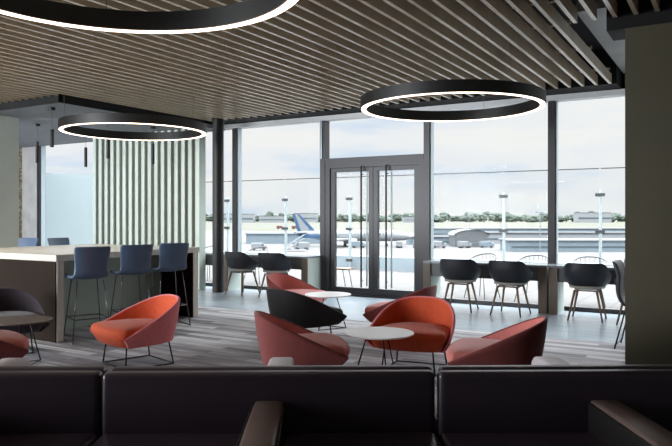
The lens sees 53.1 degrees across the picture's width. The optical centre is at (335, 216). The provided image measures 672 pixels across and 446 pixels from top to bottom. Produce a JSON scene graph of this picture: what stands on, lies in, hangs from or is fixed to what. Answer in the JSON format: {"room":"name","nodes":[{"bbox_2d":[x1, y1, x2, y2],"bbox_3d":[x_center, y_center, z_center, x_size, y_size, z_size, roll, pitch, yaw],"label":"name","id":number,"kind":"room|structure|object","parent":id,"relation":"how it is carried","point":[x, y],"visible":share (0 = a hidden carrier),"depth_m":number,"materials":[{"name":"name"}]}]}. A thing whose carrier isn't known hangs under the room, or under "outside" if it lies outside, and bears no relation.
{"room":"airport terminal","nodes":[
{"label":"airport terminal","id":0,"kind":"room"},
{"bbox_2d":[0,115,18,247],"bbox_3d":[-6.672,-0.179,11.504,0.220,3.342,2.570,0,0,31],"label":"wall panel","id":1,"kind":"object","parent":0,"point":[9,126],"visible":0.6,"depth_m":12.39,"materials":[{"name":"paint"}]},
{"bbox_2d":[22,147,36,237],"bbox_3d":[-8.759,-0.175,18.273,2.280,3.350,0.200,0,0,31],"label":"wall","id":2,"kind":"structure","parent":0,"point":[29,167],"depth_m":17.77,"materials":[{"name":"concrete"}]},
{"bbox_2d":[19,147,21,237],"bbox_3d":[-8.520,-0.175,17.950,0.260,3.350,0.108,0,0,31],"label":"trim","id":3,"kind":"structure","parent":2,"relation":"attached to","point":[20,149],"depth_m":17.89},
{"bbox_2d":[37,146,45,245],"bbox_3d":[-6.830,-0.185,17.069,2.175,3.370,0.180,0,0,31],"label":"window","id":4,"kind":"structure","parent":2,"relation":"in","point":[41,166],"depth_m":17.54,"materials":[{"name":"clear glass"}]},
{"bbox_2d":[0,103,224,147],"bbox_3d":[-7.124,-1.895,14.836,8.600,0.090,4.100,0,0,31],"label":"ceiling","id":5,"kind":"structure","parent":0,"point":[28,116],"depth_m":13.74,"materials":[{"name":"paint"}]},
{"bbox_2d":[0,94,60,110],"bbox_3d":[-8.171,-1.985,13.044,8.630,0.270,0.048,0,0,31],"label":"trim","id":6,"kind":"structure","parent":5,"relation":"attached to","point":[53,99],"depth_m":11.18,"materials":[{"name":"black"}]},
{"bbox_2d":[34,123,39,162],"bbox_3d":[-5.932,-1.460,13.338,0.110,0.779,0.110,0,0,31],"label":"pendant light","id":7,"kind":"object","parent":5,"relation":"hanging from","point":[35,124],"visible":1,"depth_m":13.31,"materials":[{"name":"black"}]},
{"bbox_2d":[48,107,54,146],"bbox_3d":[-4.798,-1.514,11.350,0.110,0.669,0.110,0,0,31],"label":"pendant light","id":8,"kind":"object","parent":5,"relation":"hanging from","point":[49,108],"visible":1,"depth_m":11.32,"materials":[{"name":"black"}]},
{"bbox_2d":[84,147,86,166],"bbox_3d":[-5.505,-1.474,14.782,0.110,0.749,0.110,0,0,31],"label":"pendant light","id":9,"kind":"object","parent":5,"relation":"hanging from","point":[85,148],"visible":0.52,"depth_m":14.76,"materials":[{"name":"black"}]},
{"bbox_2d":[106,139,109,158],"bbox_3d":[-4.287,-1.474,12.640,0.110,0.749,0.110,0,0,31],"label":"pendant light","id":10,"kind":"object","parent":5,"relation":"hanging from","point":[107,140],"visible":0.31,"depth_m":12.62,"materials":[{"name":"black"}]},
{"bbox_2d":[59,94,203,122],"bbox_3d":[-3.594,-1.985,12.328,0.029,0.270,3.450,0,0,31],"label":"trim","id":11,"kind":"structure","parent":5,"relation":"attached to","point":[66,99],"depth_m":11.67,"materials":[{"name":"black"}]},
{"bbox_2d":[150,126,155,163],"bbox_3d":[-3.745,-1.464,13.749,0.110,0.769,0.110,0,0,31],"label":"pendant light","id":12,"kind":"object","parent":5,"relation":"hanging from","point":[151,127],"visible":0.96,"depth_m":13.72,"materials":[{"name":"black"}]},
{"bbox_2d":[23,306,624,390],"bbox_3d":[-5.300,1.496,5.764,21.000,0.008,12.500,0,0,31],"label":"floor","id":13,"kind":"structure","parent":0,"point":[216,336],"depth_m":7.62,"materials":[{"name":"carpet"}]},
{"bbox_2d":[0,330,28,358],"bbox_3d":[-3.191,1.153,5.954,0.811,0.671,0.847,0,0,-38],"label":"lounge chair","id":14,"kind":"object","parent":13,"relation":"on","point":[13,344],"visible":0.86,"depth_m":5.82,"materials":[{"name":"fabric"}]},
{"bbox_2d":[0,330,28,348],"bbox_3d":[-3.155,1.155,5.985,0.709,0.202,0.755,0,0,-38],"label":"seat cushion","id":15,"kind":"object","parent":14,"relation":"on","point":[15,338],"depth_m":5.91,"materials":[{"name":"fabric"}]},
{"bbox_2d":[0,288,49,353],"bbox_3d":[-3.666,1.153,7.401,0.847,0.671,0.811,0,0,-33],"label":"lounge chair","id":16,"kind":"object","parent":13,"relation":"on","point":[13,301],"visible":0.69,"depth_m":7.70,"materials":[{"name":"black fabric"}]},
{"bbox_2d":[0,311,43,333],"bbox_3d":[-3.637,1.155,7.363,0.755,0.202,0.709,0,0,-33],"label":"seat cushion","id":17,"kind":"object","parent":16,"relation":"on","point":[25,329],"depth_m":7.27,"materials":[{"name":"black fabric"}]},
{"bbox_2d":[0,315,52,364],"bbox_3d":[-3.180,1.260,6.749,0.624,0.457,0.624,0,0,31],"label":"coffee table","id":18,"kind":"object","parent":13,"relation":"on","point":[24,319],"visible":0.91,"depth_m":6.76,"materials":[{"name":"beige laminate"}]},
{"bbox_2d":[18,238,38,246],"bbox_3d":[-5.191,0.915,11.007,0.468,1.136,0.498,0,0,21],"label":"bar stool","id":19,"kind":"object","parent":13,"relation":"on","point":[22,242],"visible":0.29,"depth_m":11.20,"materials":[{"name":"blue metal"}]},
{"bbox_2d":[0,370,102,445],"bbox_3d":[-2.006,1.135,2.989,1.664,0.713,0.857,0,0,-1],"label":"sofa","id":20,"kind":"object","parent":13,"relation":"on","point":[38,408],"visible":0.99,"depth_m":3.34,"materials":[{"name":"leather"}]},
{"bbox_2d":[0,358,106,374],"bbox_3d":[-2.040,1.135,3.911,1.664,0.713,0.937,0,0,-1],"label":"sofa","id":21,"kind":"object","parent":13,"relation":"on","point":[6,364],"visible":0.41,"depth_m":3.48,"materials":[{"name":"leather"}]},
{"bbox_2d":[47,238,69,245],"bbox_3d":[-4.464,0.915,11.117,0.498,1.136,0.468,0,0,31],"label":"bar stool","id":22,"kind":"object","parent":13,"relation":"on","point":[51,241],"visible":0.27,"depth_m":11.22,"materials":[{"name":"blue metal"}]},
{"bbox_2d":[64,246,110,344],"bbox_3d":[-2.977,0.915,8.064,0.468,1.136,0.498,0,0,-35],"label":"bar stool","id":23,"kind":"object","parent":13,"relation":"on","point":[89,262],"visible":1,"depth_m":7.90,"materials":[{"name":"fabric"}]},
{"bbox_2d":[0,244,198,342],"bbox_3d":[-3.695,0.970,9.623,2.360,1.040,2.475,0,0,31],"label":"bar counter","id":24,"kind":"object","parent":13,"relation":"on","point":[40,271],"depth_m":9.05,"materials":[{"name":"stone"}]},
{"bbox_2d":[0,244,198,261],"bbox_3d":[-3.695,0.490,9.623,2.360,0.080,2.475,0,0,31],"label":"countertop","id":25,"kind":"structure","parent":24,"relation":"on","point":[55,253],"depth_m":8.77,"materials":[{"name":"stone"}]},
{"bbox_2d":[110,244,152,316],"bbox_3d":[-2.630,0.915,8.649,0.468,1.136,0.498,0,0,-35],"label":"bar stool","id":26,"kind":"object","parent":13,"relation":"on","point":[134,259],"visible":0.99,"depth_m":8.48,"materials":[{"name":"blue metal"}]},
{"bbox_2d":[89,294,179,366],"bbox_3d":[-2.010,1.153,6.833,0.811,0.671,0.847,0,0,-42],"label":"lounge chair","id":27,"kind":"object","parent":13,"relation":"on","point":[151,321],"visible":0.99,"depth_m":6.69,"materials":[{"name":"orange fabric"}]},
{"bbox_2d":[91,318,154,347],"bbox_3d":[-2.043,1.155,6.799,0.709,0.202,0.755,0,0,-42],"label":"seat cushion","id":28,"kind":"object","parent":27,"relation":"on","point":[113,332],"depth_m":6.50,"materials":[{"name":"orange fabric"}]},
{"bbox_2d":[150,243,190,325],"bbox_3d":[-2.293,0.915,9.217,0.468,1.136,0.498,0,0,-35],"label":"bar stool","id":29,"kind":"object","parent":13,"relation":"on","point":[172,256],"visible":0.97,"depth_m":9.05,"materials":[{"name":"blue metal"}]},
{"bbox_2d":[92,370,440,445],"bbox_3d":[-0.326,1.135,3.009,1.664,0.713,0.857,0,0,-1],"label":"sofa","id":30,"kind":"object","parent":13,"relation":"on","point":[230,407],"visible":1,"depth_m":3.35,"materials":[{"name":"leather"}]},
{"bbox_2d":[111,357,431,370],"bbox_3d":[-0.340,1.135,3.931,1.664,0.713,0.937,0,0,-1],"label":"sofa","id":31,"kind":"object","parent":13,"relation":"on","point":[275,363],"visible":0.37,"depth_m":3.48,"materials":[{"name":"leather"}]},
{"bbox_2d":[266,272,326,302],"bbox_3d":[-0.594,1.153,9.689,0.811,0.671,0.847,0,0,28],"label":"lounge chair","id":32,"kind":"object","parent":13,"relation":"on","point":[275,280],"visible":0.41,"depth_m":9.97,"materials":[{"name":"fabric"}]},
{"bbox_2d":[287,289,325,302],"bbox_3d":[-0.551,1.155,9.670,0.709,0.202,0.755,0,0,28],"label":"seat cushion","id":33,"kind":"object","parent":32,"relation":"on","point":[300,291],"depth_m":9.62,"materials":[{"name":"fabric"}]},
{"bbox_2d":[254,310,349,365],"bbox_3d":[-0.309,1.153,5.871,0.811,0.671,0.847,0,0,-11],"label":"lounge chair","id":34,"kind":"object","parent":13,"relation":"on","point":[276,336],"visible":0.84,"depth_m":5.54,"materials":[{"name":"fabric"}]},
{"bbox_2d":[299,332,349,355],"bbox_3d":[-0.262,1.155,5.877,0.709,0.202,0.755,0,0,-11],"label":"seat cushion","id":35,"kind":"object","parent":34,"relation":"on","point":[334,342],"depth_m":5.61,"materials":[{"name":"fabric"}]},
{"bbox_2d":[266,289,346,333],"bbox_3d":[-0.409,1.153,7.910,0.847,0.671,0.811,0,0,43],"label":"lounge chair","id":36,"kind":"object","parent":13,"relation":"on","point":[303,311],"visible":0.8,"depth_m":7.58,"materials":[{"name":"black fabric"}]},
{"bbox_2d":[305,291,350,330],"bbox_3d":[-0.107,1.260,9.007,0.624,0.457,0.624,0,0,0],"label":"coffee table","id":37,"kind":"object","parent":13,"relation":"on","point":[325,294],"visible":0.94,"depth_m":8.95,"materials":[{"name":"white laminate"}]},
{"bbox_2d":[344,327,413,364],"bbox_3d":[0.386,1.260,6.016,0.624,0.457,0.624,0,0,21],"label":"coffee table","id":38,"kind":"object","parent":13,"relation":"on","point":[367,333],"visible":0.89,"depth_m":5.95,"materials":[{"name":"white laminate"}]},
{"bbox_2d":[363,285,436,321],"bbox_3d":[0.816,1.153,8.194,0.811,0.671,0.847,0,0,29],"label":"lounge chair","id":39,"kind":"object","parent":13,"relation":"on","point":[371,311],"visible":0.26,"depth_m":7.93,"materials":[{"name":"fabric"}]},
{"bbox_2d":[365,301,390,312],"bbox_3d":[0.773,1.155,8.215,0.709,0.202,0.755,0,0,29],"label":"seat cushion","id":40,"kind":"object","parent":39,"relation":"on","point":[379,306],"depth_m":8.01,"materials":[{"name":"fabric"}]},
{"bbox_2d":[363,296,455,376],"bbox_3d":[0.770,1.153,6.588,0.847,0.671,0.811,0,0,22],"label":"lounge chair","id":41,"kind":"object","parent":13,"relation":"on","point":[432,320],"visible":0.79,"depth_m":6.67,"materials":[{"name":"orange fabric"}]},
{"bbox_2d":[371,322,449,352],"bbox_3d":[0.755,1.155,6.542,0.755,0.202,0.709,0,0,22],"label":"seat cushion","id":42,"kind":"object","parent":41,"relation":"on","point":[428,337],"depth_m":6.25,"materials":[{"name":"orange fabric"}]},
{"bbox_2d":[446,316,547,364],"bbox_3d":[1.344,1.153,5.599,0.811,0.671,0.847,0,0,20],"label":"lounge chair","id":43,"kind":"object","parent":13,"relation":"on","point":[519,343],"visible":0.79,"depth_m":5.27,"materials":[{"name":"fabric"}]},
{"bbox_2d":[446,337,500,361],"bbox_3d":[1.299,1.155,5.612,0.709,0.202,0.755,0,0,20],"label":"seat cushion","id":44,"kind":"object","parent":43,"relation":"on","point":[459,348],"depth_m":5.42,"materials":[{"name":"fabric"}]},
{"bbox_2d":[435,356,671,435],"bbox_3d":[1.360,1.135,3.951,1.664,0.713,0.937,0,0,-1],"label":"sofa","id":45,"kind":"object","parent":13,"relation":"on","point":[545,362],"visible":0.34,"depth_m":3.50,"materials":[{"name":"leather"}]},
{"bbox_2d":[437,369,671,445],"bbox_3d":[1.354,1.135,3.029,1.664,0.713,0.857,0,0,-1],"label":"sofa","id":46,"kind":"object","parent":13,"relation":"on","point":[581,407],"visible":1,"depth_m":3.36,"materials":[{"name":"leather"}]},
{"bbox_2d":[612,260,624,348],"bbox_3d":[3.424,0.993,7.620,0.531,0.983,0.458,0,0,32],"label":"chair","id":47,"kind":"object","parent":13,"relation":"on","point":[618,265],"visible":0.62,"depth_m":7.62,"materials":[{"name":"black plastic"}]},
{"bbox_2d":[0,0,659,120],"bbox_3d":[-2.300,-2.038,6.018,13.100,0.175,13.000,0,0,31],"label":"ceiling","id":48,"kind":"structure","parent":0,"point":[311,55],"depth_m":8.19,"materials":[{"name":"wood"}]},
{"bbox_2d":[198,286,624,343],"bbox_3d":[-4.614,1.600,6.920,21.000,0.200,15.190,0,0,31],"label":"floor","id":49,"kind":"structure","parent":0,"point":[584,326],"depth_m":10.34,"materials":[{"name":"grey"}]},
{"bbox_2d":[93,129,205,289],"bbox_3d":[-4.167,-0.172,14.645,3.320,3.335,0.190,0,0,31],"label":"slatted screen","id":50,"kind":"object","parent":49,"relation":"on","point":[137,201],"visible":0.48,"depth_m":14.54,"materials":[{"name":"green"}]},
{"bbox_2d":[206,252,224,264],"bbox_3d":[-3.120,1.125,14.459,2.070,0.750,0.480,0,0,31],"label":"desk","id":51,"kind":"object","parent":49,"relation":"on","point":[208,254],"visible":0.02,"depth_m":13.93,"materials":[{"name":"grey"}]},
{"bbox_2d":[212,118,223,292],"bbox_3d":[-2.353,-0.226,13.411,0.224,3.449,0.224,0,0,31],"label":"column","id":52,"kind":"structure","parent":49,"relation":"on","point":[217,124],"depth_m":13.31,"materials":[{"name":"black"}]},
{"bbox_2d":[225,251,259,295],"bbox_3d":[-1.837,1.082,13.035,0.651,0.843,0.570,0,0,39],"label":"desk chair","id":53,"kind":"object","parent":49,"relation":"on","point":[238,262],"visible":0.99,"depth_m":12.83,"materials":[{"name":"plastic"}]},
{"bbox_2d":[224,253,319,290],"bbox_3d":[-1.314,1.125,13.387,2.070,0.750,0.480,0,0,31],"label":"desk","id":54,"kind":"object","parent":49,"relation":"on","point":[309,265],"visible":0.45,"depth_m":12.94,"materials":[{"name":"grey"}]},
{"bbox_2d":[258,252,293,296],"bbox_3d":[-1.141,1.082,12.645,0.651,0.843,0.570,0,0,25],"label":"desk chair","id":55,"kind":"object","parent":49,"relation":"on","point":[269,262],"visible":0.87,"depth_m":12.44,"materials":[{"name":"plastic"}]},
{"bbox_2d":[440,259,480,312],"bbox_3d":[1.989,1.082,10.786,0.651,0.843,0.570,0,0,25],"label":"desk chair","id":56,"kind":"object","parent":49,"relation":"on","point":[454,271],"visible":0.98,"depth_m":10.58,"materials":[{"name":"black plastic"}]},
{"bbox_2d":[423,260,552,313],"bbox_3d":[2.493,1.125,11.127,2.065,0.750,0.480,0,0,31],"label":"desk","id":57,"kind":"object","parent":49,"relation":"on","point":[432,275],"visible":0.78,"depth_m":10.84,"materials":[{"name":"grey"}]},
{"bbox_2d":[488,260,532,316],"bbox_3d":[2.679,1.082,10.353,0.651,0.843,0.570,0,0,34],"label":"desk chair","id":58,"kind":"object","parent":49,"relation":"on","point":[509,274],"visible":1,"depth_m":10.16,"materials":[{"name":"plastic"}]},
{"bbox_2d":[549,264,615,314],"bbox_3d":[4.290,1.125,10.060,2.055,0.750,0.480,0,0,31],"label":"desk","id":59,"kind":"object","parent":49,"relation":"on","point":[556,273],"visible":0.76,"depth_m":10.34,"materials":[{"name":"grey"}]},
{"bbox_2d":[563,263,610,322],"bbox_3d":[3.660,1.082,9.805,0.651,0.843,0.570,0,0,28],"label":"desk chair","id":60,"kind":"object","parent":49,"relation":"on","point":[587,277],"visible":1,"depth_m":9.61,"materials":[{"name":"plastic"}]},
{"bbox_2d":[614,278,622,324],"bbox_3d":[4.106,1.082,9.044,0.651,0.843,0.570,0,0,6],"label":"desk chair","id":61,"kind":"object","parent":49,"relation":"on","point":[621,306],"visible":0.04,"depth_m":9.28,"materials":[{"name":"plastic"}]},
{"bbox_2d":[204,71,624,124],"bbox_3d":[-0.672,-2.231,13.558,21.000,0.539,0.250,0,0,31],"label":"wall","id":62,"kind":"structure","parent":0,"point":[622,73],"depth_m":10.70,"materials":[{"name":"black"}]},
{"bbox_2d":[232,128,267,289],"bbox_3d":[-1.207,-0.185,13.730,2.195,3.370,0.180,0,0,31],"label":"window","id":63,"kind":"structure","parent":62,"relation":"in","point":[236,132],"depth_m":14.19,"materials":[{"name":"grey metal"}]},
{"bbox_2d":[320,121,423,290],"bbox_3d":[0.663,-0.185,12.609,2.175,3.370,0.200,0,0,31],"label":"window","id":64,"kind":"structure","parent":62,"relation":"in","point":[325,158],"depth_m":13.05,"materials":[{"name":"grey metal"}]},
{"bbox_2d":[325,160,423,298],"bbox_3d":[0.710,0.240,12.575,2.060,2.520,0.263,0,0,31],"label":"door","id":65,"kind":"structure","parent":64,"relation":"attached to","point":[374,168],"depth_m":12.56,"materials":[{"name":"grey metal"}]},
{"bbox_2d":[224,89,624,129],"bbox_3d":[-1.644,-1.917,13.978,14.300,0.085,0.220,0,0,31],"label":"trim","id":66,"kind":"structure","parent":62,"relation":"attached to","point":[617,92],"depth_m":11.70,"materials":[{"name":"white"}]},
{"bbox_2d":[424,122,537,308],"bbox_3d":[2.542,-0.185,11.504,2.175,3.370,0.180,0,0,31],"label":"window","id":67,"kind":"structure","parent":62,"relation":"in","point":[428,126],"depth_m":11.95,"materials":[{"name":"grey metal"}]},
{"bbox_2d":[548,101,624,314],"bbox_3d":[4.408,-0.185,10.396,2.175,3.370,0.180,0,0,31],"label":"window frame","id":68,"kind":"structure","parent":62,"relation":"in","point":[552,105],"depth_m":10.85,"materials":[{"name":"grey metal"}]},
{"bbox_2d":[209,49,620,124],"bbox_3d":[0.878,-2.230,12.114,7.860,0.520,0.490,0,0,31],"label":"ceiling","id":69,"kind":"structure","parent":0,"point":[603,56],"depth_m":11.17,"materials":[{"name":"black"}]},
{"bbox_2d":[480,0,603,55],"bbox_3d":[-4.537,-2.575,7.049,21.000,0.150,15.490,0,0,31],"label":"ceiling","id":70,"kind":"structure","parent":0,"point":[580,28],"depth_m":8.96,"materials":[{"name":"black"}]},
{"bbox_2d":[58,96,206,140],"bbox_3d":[-3.417,-1.960,11.403,2.400,1.060,2.400,0,0,31],"label":"ring pendant light","id":71,"kind":"object","parent":70,"relation":"hanging from","point":[66,124],"visible":0.98,"depth_m":10.86,"materials":[{"name":"black"}]},
{"bbox_2d":[59,123,205,140],"bbox_3d":[-3.417,-1.433,11.403,2.380,0.005,2.380,0,0,31],"label":"diffuser","id":72,"kind":"object","parent":71,"relation":"attached to","point":[62,126],"depth_m":11.82,"materials":[{"name":"plastic"}]},
{"bbox_2d":[0,0,298,33],"bbox_3d":[-1.375,-1.960,4.050,2.400,1.060,2.400,0,0,31],"label":"ring pendant light","id":73,"kind":"object","parent":70,"relation":"hanging from","point":[247,12],"visible":1,"depth_m":5.04,"materials":[{"name":"black"}]},
{"bbox_2d":[361,26,545,121],"bbox_3d":[1.527,-1.960,8.898,2.400,1.060,2.400,0,0,31],"label":"ring pendant light","id":74,"kind":"object","parent":70,"relation":"hanging from","point":[537,94],"visible":0.98,"depth_m":8.25,"materials":[{"name":"black"}]},
{"bbox_2d":[361,92,544,121],"bbox_3d":[1.527,-1.433,8.898,2.380,0.005,2.380,0,0,31],"label":"diffuser","id":75,"kind":"object","parent":74,"relation":"attached to","point":[541,100],"depth_m":9.02,"materials":[{"name":"plastic"}]},
{"bbox_2d":[576,0,624,72],"bbox_3d":[5.408,-2.250,7.610,4.470,0.100,3.570,0,0,31],"label":"ceiling","id":76,"kind":"structure","parent":0,"point":[615,49],"depth_m":8.06,"materials":[{"name":"paint"}]},
{"bbox_2d":[606,0,671,40],"bbox_3d":[4.538,-2.168,5.772,4.090,0.664,0.440,0,0,31],"label":"ceiling","id":77,"kind":"structure","parent":0,"point":[615,27],"depth_m":6.49,"materials":[{"name":"black"}]},
{"bbox_2d":[625,22,671,364],"bbox_3d":[4.575,-0.172,5.669,3.920,3.327,0.300,0,0,31],"label":"wall","id":78,"kind":"structure","parent":0,"point":[648,49],"depth_m":6.43,"materials":[{"name":"paint"}]},
{"label":"outside","id":79,"kind":"structure","parent":0,"visible":0},
{"bbox_2d":[206,230,624,263],"bbox_3d":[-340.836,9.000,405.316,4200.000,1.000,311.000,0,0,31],"label":"apron","id":80,"kind":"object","parent":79,"point":[407,250],"depth_m":160.90,"materials":[{"name":"concrete"}]},
{"bbox_2d":[251,243,266,249],"bbox_3d":[-19.790,7.579,172.273,3.920,1.838,1.568,0,0,-9],"label":"van","id":81,"kind":"object","parent":80,"relation":"on","point":[253,245],"visible":0.9,"depth_m":171.48,"materials":[{"name":"grey"}]},
{"bbox_2d":[245,232,319,243],"bbox_3d":[-16.705,6.815,219.641,24.800,3.330,10.800,0,0,1],"label":"building","id":82,"kind":"structure","parent":80,"relation":"on","point":[251,237],"depth_m":214.67,"materials":[{"name":"metal"}]},
{"bbox_2d":[287,234,306,249],"bbox_3d":[-9.962,6.216,166.399,5.242,3.968,1.860,0,0,11],"label":"stairs","id":83,"kind":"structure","parent":80,"relation":"on","point":[303,234],"depth_m":166.61,"materials":[{"name":"grey"}]},
{"bbox_2d":[294,242,309,248],"bbox_3d":[-8.906,7.579,175.068,3.920,1.838,1.568,0,0,11],"label":"van","id":84,"kind":"object","parent":80,"relation":"on","point":[305,245],"visible":0.86,"depth_m":174.35,"materials":[{"name":"grey"}]},
{"bbox_2d":[292,214,411,246],"bbox_3d":[4.614,3.800,194.589,34.600,9.400,27.000,0,0,0],"label":"passenger jet","id":85,"kind":"object","parent":80,"relation":"on","point":[303,227],"visible":0.71,"depth_m":193.47,"materials":[{"name":"grey"}]},
{"bbox_2d":[352,241,365,247],"bbox_3d":[6.220,7.579,184.727,3.920,1.838,1.568,0,0,11],"label":"van","id":86,"kind":"object","parent":80,"relation":"on","point":[354,243],"visible":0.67,"depth_m":184.02,"materials":[{"name":"grey"}]},
{"bbox_2d":[406,236,448,244],"bbox_3d":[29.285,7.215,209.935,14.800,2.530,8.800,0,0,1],"label":"truck","id":87,"kind":"object","parent":80,"relation":"on","point":[445,239],"visible":0.19,"depth_m":205.89,"materials":[{"name":"grey"}]},
{"bbox_2d":[434,241,445,247],"bbox_3d":[28.094,7.579,183.377,3.920,1.838,1.568,0,0,1],"label":"van","id":88,"kind":"object","parent":80,"relation":"on","point":[436,243],"visible":0.79,"depth_m":182.63,"materials":[{"name":"grey"}]},
{"bbox_2d":[457,241,471,247],"bbox_3d":[35.370,7.579,184.888,3.920,1.838,1.568,0,0,-29],"label":"van","id":89,"kind":"object","parent":80,"relation":"on","point":[461,244],"visible":0.99,"depth_m":184.11,"materials":[{"name":"grey"}]},
{"bbox_2d":[448,229,488,246],"bbox_3d":[38.541,6.040,196.142,10.070,4.880,10.800,0,0,1],"label":"hangar","id":90,"kind":"structure","parent":80,"relation":"on","point":[473,236],"depth_m":191.16,"materials":[{"name":"grey"}]},
{"bbox_2d":[479,241,493,247],"bbox_3d":[41.714,7.579,185.741,3.920,1.838,1.568,0,0,21],"label":"van","id":91,"kind":"object","parent":80,"relation":"on","point":[482,244],"visible":1,"depth_m":185.15,"materials":[{"name":"grey"}]},
{"bbox_2d":[434,228,624,235],"bbox_3d":[97.573,6.615,288.709,120.800,3.730,14.800,0,0,1],"label":"terminal building","id":92,"kind":"structure","parent":80,"relation":"on","point":[437,231],"depth_m":281.83,"materials":[{"name":"grey"}]},
{"bbox_2d":[487,232,624,242],"bbox_3d":[78.470,6.715,221.280,62.800,3.530,10.800,0,0,1],"label":"terminal building","id":93,"kind":"structure","parent":80,"relation":"on","point":[493,237],"depth_m":216.30,"materials":[{"name":"grey"}]},
{"bbox_2d":[498,238,624,251],"bbox_3d":[59.755,7.015,170.172,34.800,2.930,10.800,0,0,1],"label":"terminal building","id":94,"kind":"structure","parent":80,"relation":"on","point":[512,244],"depth_m":165.20,"materials":[{"name":"grey"}]},
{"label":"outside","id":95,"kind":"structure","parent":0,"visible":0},
{"bbox_2d":[206,220,624,232],"bbox_3d":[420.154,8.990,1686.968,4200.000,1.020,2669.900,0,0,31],"label":"grass","id":96,"kind":"structure","parent":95,"point":[316,226],"depth_m":670.50,"materials":[{"name":"plant"}]},
{"bbox_2d":[224,214,254,222],"bbox_3d":[-146.328,1.815,1019.999,45.800,13.330,20.800,0,0,1],"label":"building","id":97,"kind":"structure","parent":96,"relation":"on","point":[246,218],"depth_m":1009.98,"materials":[{"name":"grey"}]},
{"bbox_2d":[259,216,283,222],"bbox_3d":[-95.828,3.315,1019.999,40.800,10.330,20.800,0,0,1],"label":"building","id":98,"kind":"structure","parent":96,"relation":"on","point":[262,219],"depth_m":1009.98,"materials":[{"name":"grey"}]},
{"bbox_2d":[294,213,317,222],"bbox_3d":[-45.328,1.315,1019.999,35.800,14.330,20.800,0,0,1],"label":"building","id":99,"kind":"structure","parent":96,"relation":"on","point":[309,217],"depth_m":1009.98,"materials":[{"name":"grey"}]},
{"bbox_2d":[402,216,413,222],"bbox_3d":[121.322,3.815,1019.999,40.800,9.330,20.800,0,0,1],"label":"building","id":100,"kind":"structure","parent":96,"relation":"on","point":[405,219],"depth_m":1010.23,"materials":[{"name":"grey"}]},
{"bbox_2d":[479,211,489,221],"bbox_3d":[235.488,0.152,1063.059,18.973,18.695,19.056,0,0,27],"label":"tree","id":101,"kind":"object","parent":96,"relation":"on","point":[484,216],"visible":0.99,"depth_m":1056.38,"materials":[{"name":"plant"}]},
{"bbox_2d":[506,214,519,221],"bbox_3d":[277.397,2.261,1050.758,22.702,14.478,19.172,0,0,-10],"label":"tree","id":102,"kind":"object","parent":96,"relation":"on","point":[511,217],"visible":1,"depth_m":1045.86,"materials":[{"name":"plant"}]},
{"bbox_2d":[524,215,537,221],"bbox_3d":[310.735,3.646,1068.956,21.436,13.135,18.112,0,0,18],"label":"tree","id":103,"kind":"object","parent":96,"relation":"on","point":[533,218],"visible":0.91,"depth_m":1063.37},
{"bbox_2d":[573,212,611,222],"bbox_3d":[388.972,0.815,1019.999,50.800,15.330,20.800,0,0,1],"label":"building","id":104,"kind":"structure","parent":96,"relation":"on","point":[578,217],"depth_m":1009.98,"materials":[{"name":"grey"}]},
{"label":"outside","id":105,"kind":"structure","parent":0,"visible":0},
{"bbox_2d":[206,223,529,225],"bbox_3d":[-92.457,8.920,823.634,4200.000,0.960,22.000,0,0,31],"label":"taxiway","id":106,"kind":"structure","parent":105,"point":[206,223],"depth_m":667.23,"materials":[{"name":"asphalt"}]},
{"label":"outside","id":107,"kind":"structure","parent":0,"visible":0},
{"bbox_2d":[206,265,624,308],"bbox_3d":[1.394,1.660,16.059,26.000,0.280,6.159,0,0,31],"label":"floor","id":108,"kind":"structure","parent":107,"point":[401,280],"depth_m":14.49,"materials":[{"name":"concrete"}]},
{"bbox_2d":[46,173,92,245],"bbox_3d":[-6.975,0.138,20.767,0.040,2.755,5.410,0,0,31],"label":"glass screen","id":109,"kind":"object","parent":108,"relation":"on","point":[69,197],"visible":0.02,"depth_m":19.50,"materials":[{"name":"glass"}]},
{"bbox_2d":[244,247,268,284],"bbox_3d":[-1.797,1.106,15.385,0.581,0.832,0.498,0,0,31],"label":"chair","id":110,"kind":"object","parent":108,"relation":"on","point":[256,247],"visible":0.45,"depth_m":15.55,"materials":[{"name":"grey metal"}]},
{"bbox_2d":[337,267,353,286],"bbox_3d":[-0.234,1.303,14.618,1.270,0.425,0.340,0,0,31],"label":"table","id":111,"kind":"object","parent":108,"relation":"on","point":[338,268],"visible":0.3,"depth_m":14.25,"materials":[{"name":"white wood"}]},
{"bbox_2d":[206,250,612,271],"bbox_3d":[2.844,1.330,18.501,26.000,0.380,0.480,0,0,31],"label":"kerb","id":112,"kind":"object","parent":108,"relation":"on","point":[398,263],"visible":0.11,"depth_m":19.03,"materials":[{"name":"grey"}]},
{"bbox_2d":[206,167,624,267],"bbox_3d":[2.370,0.177,18.338,18.470,2.685,0.124,0,0,31],"label":"glass balustrade","id":113,"kind":"object","parent":108,"relation":"on","point":[600,194],"visible":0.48,"depth_m":17.71,"materials":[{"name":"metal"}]},
{"bbox_2d":[464,253,499,299],"bbox_3d":[2.763,1.106,12.677,0.498,0.832,0.581,0,0,-39],"label":"chair","id":114,"kind":"object","parent":108,"relation":"on","point":[483,253],"visible":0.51,"depth_m":12.76,"materials":[{"name":"grey metal"}]},
{"bbox_2d":[514,255,547,301],"bbox_3d":[3.545,1.106,12.097,0.581,0.832,0.498,0,0,41],"label":"chair","id":115,"kind":"object","parent":108,"relation":"on","point":[529,255],"visible":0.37,"depth_m":12.29,"materials":[{"name":"grey metal"}]},
{"bbox_2d":[572,256,607,306],"bbox_3d":[4.384,1.106,11.598,0.581,0.832,0.498,0,0,21],"label":"chair","id":116,"kind":"object","parent":108,"relation":"on","point":[584,256],"visible":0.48,"depth_m":11.72,"materials":[{"name":"grey metal"}]},
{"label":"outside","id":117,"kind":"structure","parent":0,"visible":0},
{"bbox_2d":[242,226,413,227],"bbox_3d":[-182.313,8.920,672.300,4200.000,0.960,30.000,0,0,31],"label":"runway","id":118,"kind":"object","parent":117,"point":[242,226],"depth_m":540.87,"materials":[{"name":"asphalt"}]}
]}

